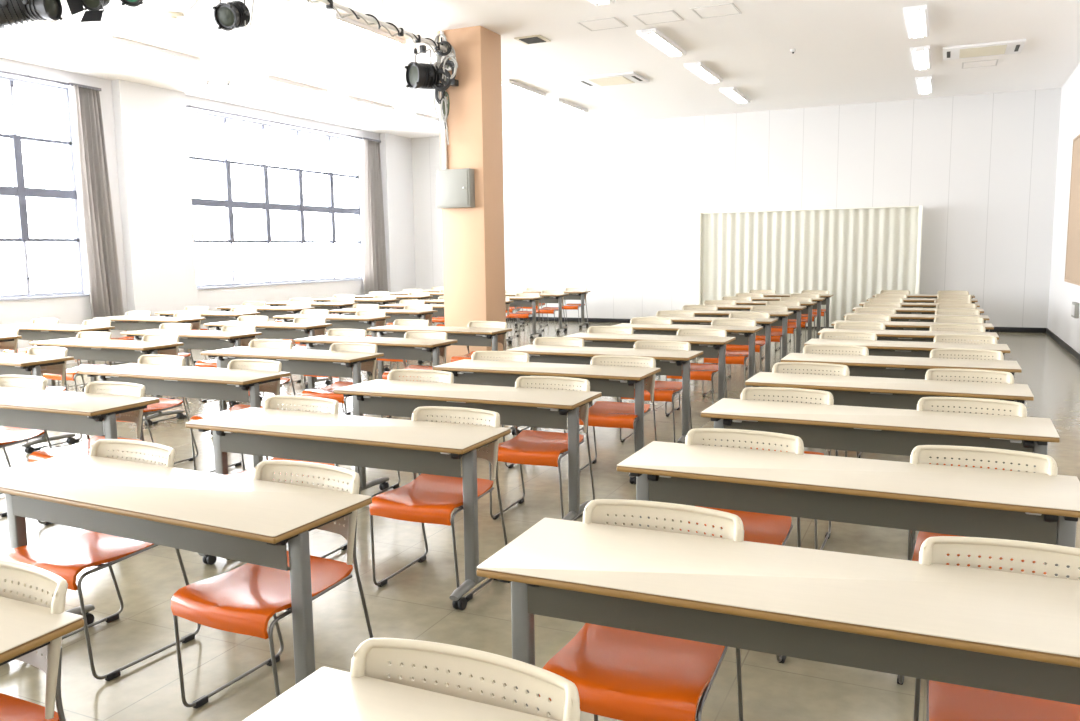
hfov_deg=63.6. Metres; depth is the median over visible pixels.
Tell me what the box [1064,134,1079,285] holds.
notice board
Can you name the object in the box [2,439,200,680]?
chair
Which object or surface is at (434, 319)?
chair
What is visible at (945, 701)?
chair
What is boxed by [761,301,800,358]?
chair
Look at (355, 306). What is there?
chair
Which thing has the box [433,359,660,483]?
table
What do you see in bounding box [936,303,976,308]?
chair
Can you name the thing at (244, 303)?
chair
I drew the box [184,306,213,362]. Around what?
chair
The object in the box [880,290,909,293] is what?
chair
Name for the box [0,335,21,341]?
table
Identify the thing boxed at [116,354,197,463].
chair
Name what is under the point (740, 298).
chair
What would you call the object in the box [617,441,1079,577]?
table
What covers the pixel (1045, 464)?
chair
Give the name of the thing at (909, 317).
table
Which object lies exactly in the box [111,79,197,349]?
pillar
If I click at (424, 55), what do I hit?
ceiling light
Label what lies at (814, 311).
chair
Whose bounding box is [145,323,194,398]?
chair
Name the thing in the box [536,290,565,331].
chair
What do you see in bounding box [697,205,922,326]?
partition
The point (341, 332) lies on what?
chair
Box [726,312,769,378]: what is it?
chair
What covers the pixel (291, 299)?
chair
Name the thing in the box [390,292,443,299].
table
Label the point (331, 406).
chair
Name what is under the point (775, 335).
chair
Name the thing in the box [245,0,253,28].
cable
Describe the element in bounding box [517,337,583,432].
chair
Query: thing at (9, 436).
chair
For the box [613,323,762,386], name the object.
table
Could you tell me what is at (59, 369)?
chair
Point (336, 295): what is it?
chair
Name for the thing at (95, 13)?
lamp
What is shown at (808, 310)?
table
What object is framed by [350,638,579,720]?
chair
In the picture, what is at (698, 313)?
table
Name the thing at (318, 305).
table
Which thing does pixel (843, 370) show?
chair
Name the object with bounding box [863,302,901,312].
chair
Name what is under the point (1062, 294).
wall
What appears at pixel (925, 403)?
chair
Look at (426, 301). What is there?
table
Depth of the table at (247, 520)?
2.84 m
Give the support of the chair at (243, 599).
on the floor
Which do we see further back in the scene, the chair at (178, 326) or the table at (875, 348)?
the chair at (178, 326)
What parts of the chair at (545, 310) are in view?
seat, backrest, frame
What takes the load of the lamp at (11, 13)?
hanging from the batten
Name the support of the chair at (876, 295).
on the floor
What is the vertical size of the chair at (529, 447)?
0.765 m
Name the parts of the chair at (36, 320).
seat, backrest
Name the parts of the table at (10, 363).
modesty panel, post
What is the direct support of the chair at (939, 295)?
on the floor
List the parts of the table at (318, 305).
modesty panel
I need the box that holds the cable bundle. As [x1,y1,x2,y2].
[432,33,458,155]
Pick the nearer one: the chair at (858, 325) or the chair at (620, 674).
the chair at (620, 674)
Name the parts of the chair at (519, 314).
frame, seat, backrest, frame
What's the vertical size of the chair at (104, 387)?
0.765 m
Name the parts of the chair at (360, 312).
backrest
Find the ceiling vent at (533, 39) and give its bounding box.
[514,35,550,44]
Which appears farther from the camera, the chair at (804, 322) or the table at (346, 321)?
the chair at (804, 322)
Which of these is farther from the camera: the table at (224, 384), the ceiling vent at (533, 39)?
the ceiling vent at (533, 39)
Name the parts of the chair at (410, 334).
seat, backrest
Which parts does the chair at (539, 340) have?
backrest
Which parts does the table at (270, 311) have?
support rail, modesty panel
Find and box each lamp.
[0,0,33,28]
[20,0,62,20]
[66,0,109,21]
[120,0,143,6]
[212,0,249,30]
[404,45,439,89]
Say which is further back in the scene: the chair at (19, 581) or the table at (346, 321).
the table at (346, 321)
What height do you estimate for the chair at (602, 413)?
0.765 m
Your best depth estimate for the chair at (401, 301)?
13.51 m
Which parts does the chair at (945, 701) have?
frame, backrest, seat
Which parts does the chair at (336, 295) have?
backrest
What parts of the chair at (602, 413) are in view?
frame, seat, backrest, frame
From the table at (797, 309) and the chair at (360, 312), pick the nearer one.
the chair at (360, 312)
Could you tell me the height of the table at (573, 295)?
0.700 m
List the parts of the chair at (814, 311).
backrest, seat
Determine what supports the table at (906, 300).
on the floor
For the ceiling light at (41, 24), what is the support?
attached to the ceiling
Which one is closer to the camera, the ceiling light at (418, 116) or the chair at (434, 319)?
the chair at (434, 319)
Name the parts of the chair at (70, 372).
seat, frame, backrest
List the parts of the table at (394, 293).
modesty panel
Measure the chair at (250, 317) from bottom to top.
0.765 m
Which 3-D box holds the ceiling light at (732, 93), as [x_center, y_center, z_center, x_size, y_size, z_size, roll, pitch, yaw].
[3.247,-4.389,14.460,0.230,0.059,1.340,3,8,25]
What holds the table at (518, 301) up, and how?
on the floor
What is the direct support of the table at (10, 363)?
on the floor
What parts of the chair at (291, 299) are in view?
backrest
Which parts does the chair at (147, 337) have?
backrest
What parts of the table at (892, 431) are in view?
post, hinge knob, lock lever, modesty panel, lock lever, hinge knob, post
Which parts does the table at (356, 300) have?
modesty panel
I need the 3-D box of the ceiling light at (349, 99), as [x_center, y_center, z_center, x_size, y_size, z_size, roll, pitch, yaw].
[-2.937,-4.349,14.783,0.230,0.059,1.340,3,8,25]
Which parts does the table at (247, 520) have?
post, modesty panel, post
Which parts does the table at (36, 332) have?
modesty panel, post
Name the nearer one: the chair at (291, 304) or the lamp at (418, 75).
the lamp at (418, 75)
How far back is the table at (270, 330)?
9.80 m
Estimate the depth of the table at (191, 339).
8.80 m
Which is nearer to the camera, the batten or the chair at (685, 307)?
the batten
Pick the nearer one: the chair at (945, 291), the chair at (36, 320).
the chair at (36, 320)
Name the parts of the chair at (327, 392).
seat, backrest, frame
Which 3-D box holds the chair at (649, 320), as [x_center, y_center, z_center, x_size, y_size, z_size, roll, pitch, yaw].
[1.118,-0.057,9.183,0.465,0.765,0.510,2,8,24]
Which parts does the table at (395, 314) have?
modesty panel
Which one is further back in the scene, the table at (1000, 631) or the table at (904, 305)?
the table at (904, 305)
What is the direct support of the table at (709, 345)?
on the floor
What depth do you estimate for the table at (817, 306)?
13.48 m
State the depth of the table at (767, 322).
9.69 m
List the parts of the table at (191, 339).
support rail, modesty panel, post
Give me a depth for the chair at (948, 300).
12.05 m
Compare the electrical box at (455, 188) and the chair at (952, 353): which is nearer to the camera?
the chair at (952, 353)
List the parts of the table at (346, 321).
modesty panel, post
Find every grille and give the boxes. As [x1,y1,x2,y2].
[588,76,634,85]
[959,45,1006,57]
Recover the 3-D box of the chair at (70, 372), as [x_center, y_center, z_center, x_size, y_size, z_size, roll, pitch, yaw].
[-4.373,0.126,8.294,0.465,0.765,0.510,2,8,24]
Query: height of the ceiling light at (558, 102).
0.059 m
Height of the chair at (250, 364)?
0.765 m
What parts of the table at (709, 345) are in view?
support rail, modesty panel, post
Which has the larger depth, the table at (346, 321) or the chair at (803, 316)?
the chair at (803, 316)
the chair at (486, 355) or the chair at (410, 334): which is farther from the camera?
the chair at (410, 334)
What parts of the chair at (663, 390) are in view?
frame, seat, backrest, frame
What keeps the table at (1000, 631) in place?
on the floor
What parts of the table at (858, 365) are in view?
modesty panel, support rail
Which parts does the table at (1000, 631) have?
post, modesty panel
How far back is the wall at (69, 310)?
12.86 m
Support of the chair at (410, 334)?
on the floor
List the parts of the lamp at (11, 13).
knob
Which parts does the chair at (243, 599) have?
frame, seat, backrest, frame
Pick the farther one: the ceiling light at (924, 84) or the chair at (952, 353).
the ceiling light at (924, 84)
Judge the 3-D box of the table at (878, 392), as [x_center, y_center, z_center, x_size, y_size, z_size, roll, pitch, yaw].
[1.992,0.477,5.097,1.502,0.700,0.448,3,8,25]
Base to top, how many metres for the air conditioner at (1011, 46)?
0.043 m
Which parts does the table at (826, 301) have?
post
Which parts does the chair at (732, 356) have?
frame, seat, backrest, frame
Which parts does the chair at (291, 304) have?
backrest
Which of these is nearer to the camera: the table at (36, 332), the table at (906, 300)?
the table at (36, 332)
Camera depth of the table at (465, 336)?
8.90 m
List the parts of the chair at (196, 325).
backrest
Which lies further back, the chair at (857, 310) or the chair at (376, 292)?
the chair at (376, 292)
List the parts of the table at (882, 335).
support rail, modesty panel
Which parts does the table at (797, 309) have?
modesty panel, post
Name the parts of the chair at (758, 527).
seat, backrest, frame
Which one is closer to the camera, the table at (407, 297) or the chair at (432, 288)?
the table at (407, 297)
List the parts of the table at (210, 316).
modesty panel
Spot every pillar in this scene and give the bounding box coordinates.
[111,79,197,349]
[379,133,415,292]
[437,26,505,362]
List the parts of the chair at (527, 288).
seat, backrest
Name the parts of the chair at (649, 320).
backrest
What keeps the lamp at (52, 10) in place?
hanging from the batten
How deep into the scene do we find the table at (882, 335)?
7.92 m
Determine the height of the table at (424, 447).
0.700 m
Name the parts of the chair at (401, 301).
backrest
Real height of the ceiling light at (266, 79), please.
0.059 m
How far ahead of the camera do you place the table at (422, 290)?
18.16 m
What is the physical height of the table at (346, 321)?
0.700 m
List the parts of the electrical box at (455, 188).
box door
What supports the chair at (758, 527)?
on the floor
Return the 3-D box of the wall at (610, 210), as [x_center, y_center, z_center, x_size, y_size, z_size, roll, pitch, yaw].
[2.827,-2.737,17.265,13.333,4.030,0.200,3,8,25]
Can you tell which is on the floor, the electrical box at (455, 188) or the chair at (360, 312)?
the chair at (360, 312)
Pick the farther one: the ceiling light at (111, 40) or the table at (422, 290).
the table at (422, 290)
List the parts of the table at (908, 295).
support rail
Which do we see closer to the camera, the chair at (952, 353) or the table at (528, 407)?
the table at (528, 407)
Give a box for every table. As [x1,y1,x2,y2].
[0,323,114,391]
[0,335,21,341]
[0,353,74,453]
[0,386,159,450]
[0,453,371,683]
[0,596,83,665]
[29,338,183,425]
[78,363,289,467]
[93,316,204,365]
[121,329,261,405]
[155,311,259,324]
[185,407,510,609]
[201,347,383,434]
[203,321,331,389]
[217,306,314,318]
[243,667,556,720]
[267,302,357,339]
[273,314,390,374]
[294,335,456,410]
[313,298,399,333]
[329,308,437,363]
[334,379,601,520]
[355,295,432,331]
[367,325,511,378]
[379,304,444,325]
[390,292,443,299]
[422,290,443,295]
[425,300,513,343]
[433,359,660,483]
[476,518,1079,706]
[505,293,568,332]
[505,296,543,338]
[506,345,702,443]
[514,290,590,327]
[563,332,735,400]
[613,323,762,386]
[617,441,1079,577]
[643,316,777,371]
[670,310,793,369]
[693,305,805,352]
[701,398,1059,472]
[710,301,816,340]
[726,297,824,338]
[745,372,1033,471]
[764,294,833,327]
[781,353,1021,446]
[804,339,1009,359]
[818,328,998,343]
[831,320,993,338]
[844,313,988,328]
[852,307,983,319]
[859,302,979,312]
[866,298,977,307]
[872,294,974,302]
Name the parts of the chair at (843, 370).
backrest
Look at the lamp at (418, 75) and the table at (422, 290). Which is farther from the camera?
the table at (422, 290)
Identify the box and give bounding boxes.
[436,168,474,208]
[1071,302,1079,317]
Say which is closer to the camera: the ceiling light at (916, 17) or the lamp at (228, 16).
the lamp at (228, 16)
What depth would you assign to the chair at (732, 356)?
8.87 m
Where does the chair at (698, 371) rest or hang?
on the floor
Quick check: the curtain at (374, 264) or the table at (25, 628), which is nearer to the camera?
the table at (25, 628)
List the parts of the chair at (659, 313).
backrest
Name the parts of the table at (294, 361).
post, modesty panel, support rail, post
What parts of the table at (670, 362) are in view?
support rail, modesty panel, post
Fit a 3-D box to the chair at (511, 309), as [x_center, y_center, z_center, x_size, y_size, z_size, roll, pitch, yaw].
[-0.600,-0.942,16.426,0.465,0.765,0.510,2,8,24]
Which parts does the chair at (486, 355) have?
backrest, frame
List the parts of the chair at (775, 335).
seat, backrest, frame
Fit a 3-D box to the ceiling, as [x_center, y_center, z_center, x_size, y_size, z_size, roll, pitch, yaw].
[-1.938,-3.471,6.803,13.333,0.150,23.055,3,8,25]
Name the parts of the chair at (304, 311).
backrest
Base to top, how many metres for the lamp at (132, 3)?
0.317 m
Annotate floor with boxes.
[0,320,1079,720]
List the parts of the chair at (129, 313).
seat, backrest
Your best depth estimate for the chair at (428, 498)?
3.91 m
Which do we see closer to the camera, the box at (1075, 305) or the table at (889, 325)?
the table at (889, 325)
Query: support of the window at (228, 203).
in the wall at (69, 310)
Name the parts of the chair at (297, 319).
seat, backrest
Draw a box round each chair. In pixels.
[0,328,18,353]
[0,346,81,450]
[0,375,51,516]
[0,559,67,720]
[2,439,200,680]
[3,318,67,384]
[28,381,144,524]
[43,331,111,391]
[58,320,115,387]
[105,311,150,364]
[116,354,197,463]
[142,334,189,423]
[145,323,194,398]
[171,460,373,708]
[173,312,206,359]
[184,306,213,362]
[190,359,281,472]
[195,325,264,404]
[214,307,258,359]
[220,339,298,410]
[224,396,346,559]
[234,315,268,346]
[242,302,271,347]
[275,298,311,344]
[280,317,332,385]
[282,309,328,343]
[286,302,310,346]
[302,343,382,417]
[303,329,368,414]
[329,294,354,314]
[330,298,353,314]
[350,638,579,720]
[352,304,378,331]
[355,310,390,372]
[357,369,453,497]
[369,291,389,294]
[370,406,507,601]
[373,295,395,303]
[376,319,431,378]
[382,331,446,417]
[387,300,424,325]
[393,305,432,362]
[402,289,421,291]
[408,292,429,299]
[431,287,443,323]
[432,296,444,321]
[450,351,531,467]
[451,321,506,361]
[489,376,594,520]
[505,290,524,331]
[505,296,511,343]
[507,293,541,337]
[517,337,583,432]
[519,287,548,326]
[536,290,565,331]
[537,499,743,720]
[558,287,587,326]
[579,326,633,407]
[579,355,656,470]
[620,340,691,442]
[630,317,672,380]
[656,311,694,362]
[665,328,726,416]
[679,428,803,662]
[682,305,717,363]
[702,319,755,396]
[703,300,735,309]
[722,296,751,300]
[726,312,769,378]
[735,293,763,296]
[741,387,833,549]
[745,306,787,368]
[749,290,775,293]
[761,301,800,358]
[772,362,849,456]
[775,297,811,350]
[787,293,819,341]
[801,290,828,334]
[803,344,868,457]
[820,331,876,340]
[834,322,884,329]
[845,314,890,327]
[854,308,895,319]
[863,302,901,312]
[868,298,903,302]
[875,294,906,297]
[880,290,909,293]
[897,445,1057,684]
[911,397,1026,558]
[913,536,1079,720]
[925,369,1013,383]
[930,324,985,331]
[930,348,1003,359]
[934,298,971,307]
[934,316,983,322]
[934,334,996,343]
[935,309,979,320]
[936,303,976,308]
[937,290,968,294]
[937,294,971,298]
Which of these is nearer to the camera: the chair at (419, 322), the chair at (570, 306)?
the chair at (419, 322)
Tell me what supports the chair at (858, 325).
on the floor
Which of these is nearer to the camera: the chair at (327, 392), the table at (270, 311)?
the chair at (327, 392)
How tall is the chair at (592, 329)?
0.765 m
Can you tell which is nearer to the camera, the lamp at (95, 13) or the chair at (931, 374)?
the chair at (931, 374)
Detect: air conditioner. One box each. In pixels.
[573,71,648,87]
[943,39,1025,60]
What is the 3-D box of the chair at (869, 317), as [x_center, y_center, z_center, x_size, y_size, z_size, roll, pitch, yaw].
[3.430,-0.089,9.204,0.465,0.765,0.510,3,8,26]
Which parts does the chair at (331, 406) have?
seat, backrest, frame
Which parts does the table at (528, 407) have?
post, hinge knob, modesty panel, hinge knob, post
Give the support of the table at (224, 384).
on the floor
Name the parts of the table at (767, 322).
modesty panel, support rail, post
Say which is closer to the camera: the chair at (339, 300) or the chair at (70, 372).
the chair at (70, 372)
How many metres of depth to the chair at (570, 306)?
17.15 m
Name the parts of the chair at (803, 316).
backrest, seat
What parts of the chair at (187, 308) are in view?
backrest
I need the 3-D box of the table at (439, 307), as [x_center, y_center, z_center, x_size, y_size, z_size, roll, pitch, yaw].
[-1.679,-0.483,13.138,1.502,0.700,0.448,3,8,25]
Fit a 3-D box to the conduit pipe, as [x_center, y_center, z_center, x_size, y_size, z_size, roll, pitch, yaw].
[-1.120,-3.018,10.146,0.044,1.560,0.044,3,8,25]
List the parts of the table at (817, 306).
post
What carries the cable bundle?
hanging from the batten
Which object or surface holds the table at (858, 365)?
on the floor
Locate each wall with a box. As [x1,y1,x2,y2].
[0,58,379,366]
[411,88,1060,327]
[1047,63,1079,353]
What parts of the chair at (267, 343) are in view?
seat, backrest, frame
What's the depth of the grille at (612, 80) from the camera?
12.99 m
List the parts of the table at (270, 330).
support rail, modesty panel, post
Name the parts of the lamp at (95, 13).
barn door, barn door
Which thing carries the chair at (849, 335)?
on the floor
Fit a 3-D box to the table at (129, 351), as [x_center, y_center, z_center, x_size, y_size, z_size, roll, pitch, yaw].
[-4.006,0.181,8.076,1.502,0.700,0.448,3,8,25]
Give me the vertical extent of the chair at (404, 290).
0.765 m
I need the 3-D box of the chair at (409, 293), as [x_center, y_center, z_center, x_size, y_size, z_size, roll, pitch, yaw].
[-2.308,-0.870,16.026,0.465,0.765,0.510,2,8,24]
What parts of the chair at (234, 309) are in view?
backrest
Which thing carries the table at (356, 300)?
on the floor
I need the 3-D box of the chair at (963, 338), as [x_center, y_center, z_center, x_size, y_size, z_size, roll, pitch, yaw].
[3.384,0.193,6.957,0.465,0.765,0.510,2,8,24]
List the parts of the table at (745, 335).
support rail, modesty panel, post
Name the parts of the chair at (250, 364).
frame, seat, backrest, frame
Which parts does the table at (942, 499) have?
post, hinge knob, modesty panel, hinge knob, post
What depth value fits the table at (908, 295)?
13.98 m
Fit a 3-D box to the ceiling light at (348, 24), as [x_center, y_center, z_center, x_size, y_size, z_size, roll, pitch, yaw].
[-1.997,-3.753,9.928,0.230,0.059,1.340,3,8,25]
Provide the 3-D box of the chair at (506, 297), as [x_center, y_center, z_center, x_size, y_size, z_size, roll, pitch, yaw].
[-0.767,-0.642,14.052,0.465,0.765,0.510,2,8,24]
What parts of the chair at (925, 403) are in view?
frame, seat, backrest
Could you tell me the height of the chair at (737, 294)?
0.765 m
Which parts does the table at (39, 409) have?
modesty panel, hinge knob, post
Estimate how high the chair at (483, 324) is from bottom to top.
0.765 m
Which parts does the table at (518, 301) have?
modesty panel, post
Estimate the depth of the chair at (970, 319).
8.97 m
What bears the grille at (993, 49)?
attached to the air conditioner at (1011, 46)
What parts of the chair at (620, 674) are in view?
frame, seat, backrest, frame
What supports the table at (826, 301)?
on the floor
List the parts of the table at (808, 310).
support rail, modesty panel, post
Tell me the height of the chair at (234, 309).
0.765 m
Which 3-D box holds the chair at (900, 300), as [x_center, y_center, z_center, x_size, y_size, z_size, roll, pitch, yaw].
[4.841,-0.489,12.254,0.465,0.765,0.510,3,8,24]
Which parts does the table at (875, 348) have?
modesty panel, support rail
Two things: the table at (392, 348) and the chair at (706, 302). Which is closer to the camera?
the table at (392, 348)
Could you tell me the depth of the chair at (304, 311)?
11.43 m
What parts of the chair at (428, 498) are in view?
frame, seat, backrest, frame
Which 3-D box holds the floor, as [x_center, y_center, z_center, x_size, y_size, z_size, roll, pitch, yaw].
[-1.884,0.662,7.321,13.333,0.120,23.055,3,8,25]
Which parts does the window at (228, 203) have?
sill, curtain rail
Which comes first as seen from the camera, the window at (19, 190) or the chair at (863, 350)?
the chair at (863, 350)
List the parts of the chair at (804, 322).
backrest, seat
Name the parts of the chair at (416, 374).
frame, backrest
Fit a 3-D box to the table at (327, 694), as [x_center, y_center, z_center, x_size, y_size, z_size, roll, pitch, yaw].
[0.177,0.989,1.199,1.502,0.700,0.448,3,8,25]
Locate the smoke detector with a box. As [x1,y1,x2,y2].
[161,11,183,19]
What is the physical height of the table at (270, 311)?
0.700 m
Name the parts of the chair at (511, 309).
seat, backrest, frame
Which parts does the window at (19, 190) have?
curtain rail, sill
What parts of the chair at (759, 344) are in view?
seat, backrest, frame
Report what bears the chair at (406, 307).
on the floor
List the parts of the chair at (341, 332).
seat, backrest, frame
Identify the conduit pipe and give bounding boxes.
[440,31,446,169]
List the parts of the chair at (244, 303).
backrest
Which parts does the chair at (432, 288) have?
backrest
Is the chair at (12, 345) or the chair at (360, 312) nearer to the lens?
the chair at (12, 345)
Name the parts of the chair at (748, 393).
seat, backrest, frame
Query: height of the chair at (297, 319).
0.765 m
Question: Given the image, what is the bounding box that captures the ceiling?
[0,0,1079,137]
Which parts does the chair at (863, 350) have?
backrest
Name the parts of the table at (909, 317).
modesty panel, support rail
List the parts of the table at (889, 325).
support rail, modesty panel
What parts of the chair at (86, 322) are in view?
frame, backrest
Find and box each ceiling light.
[19,20,55,28]
[98,36,200,63]
[256,76,327,94]
[318,13,405,45]
[337,96,394,111]
[405,113,438,123]
[422,52,435,61]
[502,79,545,97]
[546,98,587,113]
[588,0,615,5]
[637,28,686,56]
[684,62,722,83]
[719,87,750,103]
[903,4,928,38]
[910,45,930,69]
[915,76,932,94]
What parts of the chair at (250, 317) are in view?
backrest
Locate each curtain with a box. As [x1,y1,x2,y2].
[66,83,123,319]
[359,137,387,294]
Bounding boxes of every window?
[0,70,89,300]
[186,105,380,289]
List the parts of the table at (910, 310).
modesty panel, support rail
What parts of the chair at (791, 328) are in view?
seat, backrest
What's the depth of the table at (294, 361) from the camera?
6.85 m
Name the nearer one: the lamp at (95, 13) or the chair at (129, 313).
the lamp at (95, 13)
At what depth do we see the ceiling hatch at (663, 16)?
9.62 m
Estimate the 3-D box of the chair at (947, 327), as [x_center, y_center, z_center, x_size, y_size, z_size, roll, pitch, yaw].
[3.779,0.067,7.921,0.465,0.765,0.510,3,8,25]
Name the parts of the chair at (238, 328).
seat, backrest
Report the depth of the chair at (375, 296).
15.19 m
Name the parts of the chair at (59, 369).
backrest, frame, seat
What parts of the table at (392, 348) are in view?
post, support rail, modesty panel, post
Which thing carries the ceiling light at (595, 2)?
attached to the ceiling
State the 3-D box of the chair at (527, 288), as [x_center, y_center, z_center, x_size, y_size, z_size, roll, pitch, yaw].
[-0.138,-1.075,17.444,0.465,0.765,0.510,2,8,23]
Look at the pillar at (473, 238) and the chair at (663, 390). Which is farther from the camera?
the pillar at (473, 238)
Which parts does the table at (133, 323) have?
modesty panel, support rail, post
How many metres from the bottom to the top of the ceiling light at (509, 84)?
0.059 m
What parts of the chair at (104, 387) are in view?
seat, backrest, frame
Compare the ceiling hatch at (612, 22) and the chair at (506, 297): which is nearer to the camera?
the ceiling hatch at (612, 22)
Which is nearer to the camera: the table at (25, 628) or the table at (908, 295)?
the table at (25, 628)
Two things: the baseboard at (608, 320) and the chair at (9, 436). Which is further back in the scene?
the baseboard at (608, 320)
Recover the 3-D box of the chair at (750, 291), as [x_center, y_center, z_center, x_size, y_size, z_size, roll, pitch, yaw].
[3.799,-0.825,15.042,0.465,0.765,0.510,3,8,25]
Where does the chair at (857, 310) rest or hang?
on the floor
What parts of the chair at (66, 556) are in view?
seat, frame, backrest, frame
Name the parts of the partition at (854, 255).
post, post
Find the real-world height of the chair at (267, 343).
0.765 m
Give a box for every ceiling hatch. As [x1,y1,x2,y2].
[577,17,627,30]
[633,10,683,24]
[691,3,741,18]
[962,59,997,68]
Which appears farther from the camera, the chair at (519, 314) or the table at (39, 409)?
the chair at (519, 314)
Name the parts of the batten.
hanger rod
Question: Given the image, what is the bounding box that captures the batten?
[307,0,446,52]
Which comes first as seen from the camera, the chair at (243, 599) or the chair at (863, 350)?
the chair at (243, 599)
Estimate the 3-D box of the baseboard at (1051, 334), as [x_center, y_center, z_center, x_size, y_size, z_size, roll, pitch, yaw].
[3.888,0.818,4.654,0.014,0.085,22.441,3,8,25]
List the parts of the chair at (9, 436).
frame, seat, backrest, frame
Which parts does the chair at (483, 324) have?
seat, backrest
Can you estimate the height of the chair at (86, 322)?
0.765 m
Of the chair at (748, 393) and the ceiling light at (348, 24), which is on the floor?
the chair at (748, 393)
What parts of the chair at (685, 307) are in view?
backrest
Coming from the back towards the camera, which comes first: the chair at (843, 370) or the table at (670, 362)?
the table at (670, 362)
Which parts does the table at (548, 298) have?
modesty panel, post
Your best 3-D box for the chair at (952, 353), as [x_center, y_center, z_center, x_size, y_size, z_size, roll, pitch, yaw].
[2.904,0.323,5.966,0.465,0.765,0.510,3,8,25]
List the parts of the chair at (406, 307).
backrest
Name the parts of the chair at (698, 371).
frame, seat, backrest, frame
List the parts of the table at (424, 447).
post, hinge knob, modesty panel, post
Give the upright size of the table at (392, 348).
0.700 m
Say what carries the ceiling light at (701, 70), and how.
attached to the ceiling
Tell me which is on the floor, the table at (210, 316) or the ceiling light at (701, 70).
the table at (210, 316)
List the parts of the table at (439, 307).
support rail, modesty panel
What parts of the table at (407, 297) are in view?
modesty panel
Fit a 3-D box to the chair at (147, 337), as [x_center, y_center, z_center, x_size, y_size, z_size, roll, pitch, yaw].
[-3.577,0.160,7.937,0.465,0.765,0.510,3,8,26]
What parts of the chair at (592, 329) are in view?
backrest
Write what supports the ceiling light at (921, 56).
attached to the ceiling
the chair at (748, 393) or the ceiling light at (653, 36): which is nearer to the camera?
the chair at (748, 393)
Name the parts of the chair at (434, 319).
seat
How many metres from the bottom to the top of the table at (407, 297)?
0.700 m
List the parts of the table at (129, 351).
post, support rail, modesty panel, post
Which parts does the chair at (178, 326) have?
backrest, frame, seat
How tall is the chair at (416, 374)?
0.765 m
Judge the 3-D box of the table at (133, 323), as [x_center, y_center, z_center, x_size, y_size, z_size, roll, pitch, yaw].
[-5.013,-0.198,11.204,1.502,0.700,0.448,3,8,25]
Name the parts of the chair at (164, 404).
frame, seat, backrest, frame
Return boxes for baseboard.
[432,316,1045,332]
[1046,328,1079,361]
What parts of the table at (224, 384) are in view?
modesty panel, post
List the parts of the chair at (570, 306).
seat, backrest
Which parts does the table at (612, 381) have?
modesty panel, support rail, post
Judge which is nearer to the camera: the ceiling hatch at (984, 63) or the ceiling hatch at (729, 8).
the ceiling hatch at (729, 8)
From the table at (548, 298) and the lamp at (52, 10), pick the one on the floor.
the table at (548, 298)
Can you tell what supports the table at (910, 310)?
on the floor
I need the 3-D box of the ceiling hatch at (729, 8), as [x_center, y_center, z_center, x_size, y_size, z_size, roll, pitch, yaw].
[1.901,-3.766,9.387,0.450,0.006,0.450,3,8,25]
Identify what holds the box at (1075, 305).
attached to the wall at (1062, 294)
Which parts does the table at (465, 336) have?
post, support rail, modesty panel, post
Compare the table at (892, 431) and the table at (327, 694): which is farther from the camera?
the table at (892, 431)
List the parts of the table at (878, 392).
modesty panel, support rail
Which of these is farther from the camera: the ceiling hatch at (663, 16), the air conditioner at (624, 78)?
the air conditioner at (624, 78)
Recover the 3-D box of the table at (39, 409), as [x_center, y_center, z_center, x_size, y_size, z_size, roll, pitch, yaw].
[-2.882,0.554,4.983,1.502,0.700,0.448,2,8,24]
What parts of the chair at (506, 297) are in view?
backrest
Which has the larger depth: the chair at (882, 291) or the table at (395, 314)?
the chair at (882, 291)
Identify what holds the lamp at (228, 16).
hanging from the ceiling
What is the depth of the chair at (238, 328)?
8.97 m
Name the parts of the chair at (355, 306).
backrest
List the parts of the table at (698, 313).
support rail, modesty panel, post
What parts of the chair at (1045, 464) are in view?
frame, seat, backrest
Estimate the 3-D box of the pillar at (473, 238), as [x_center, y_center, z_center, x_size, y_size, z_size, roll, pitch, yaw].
[-0.804,-1.838,10.464,0.575,4.030,0.510,3,8,25]
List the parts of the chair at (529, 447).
frame, seat, backrest, frame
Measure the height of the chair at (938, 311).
0.765 m
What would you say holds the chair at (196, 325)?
on the floor
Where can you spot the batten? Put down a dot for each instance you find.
(330, 4)
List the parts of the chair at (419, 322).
seat, backrest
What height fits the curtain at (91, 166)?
3.350 m
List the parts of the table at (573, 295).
modesty panel, post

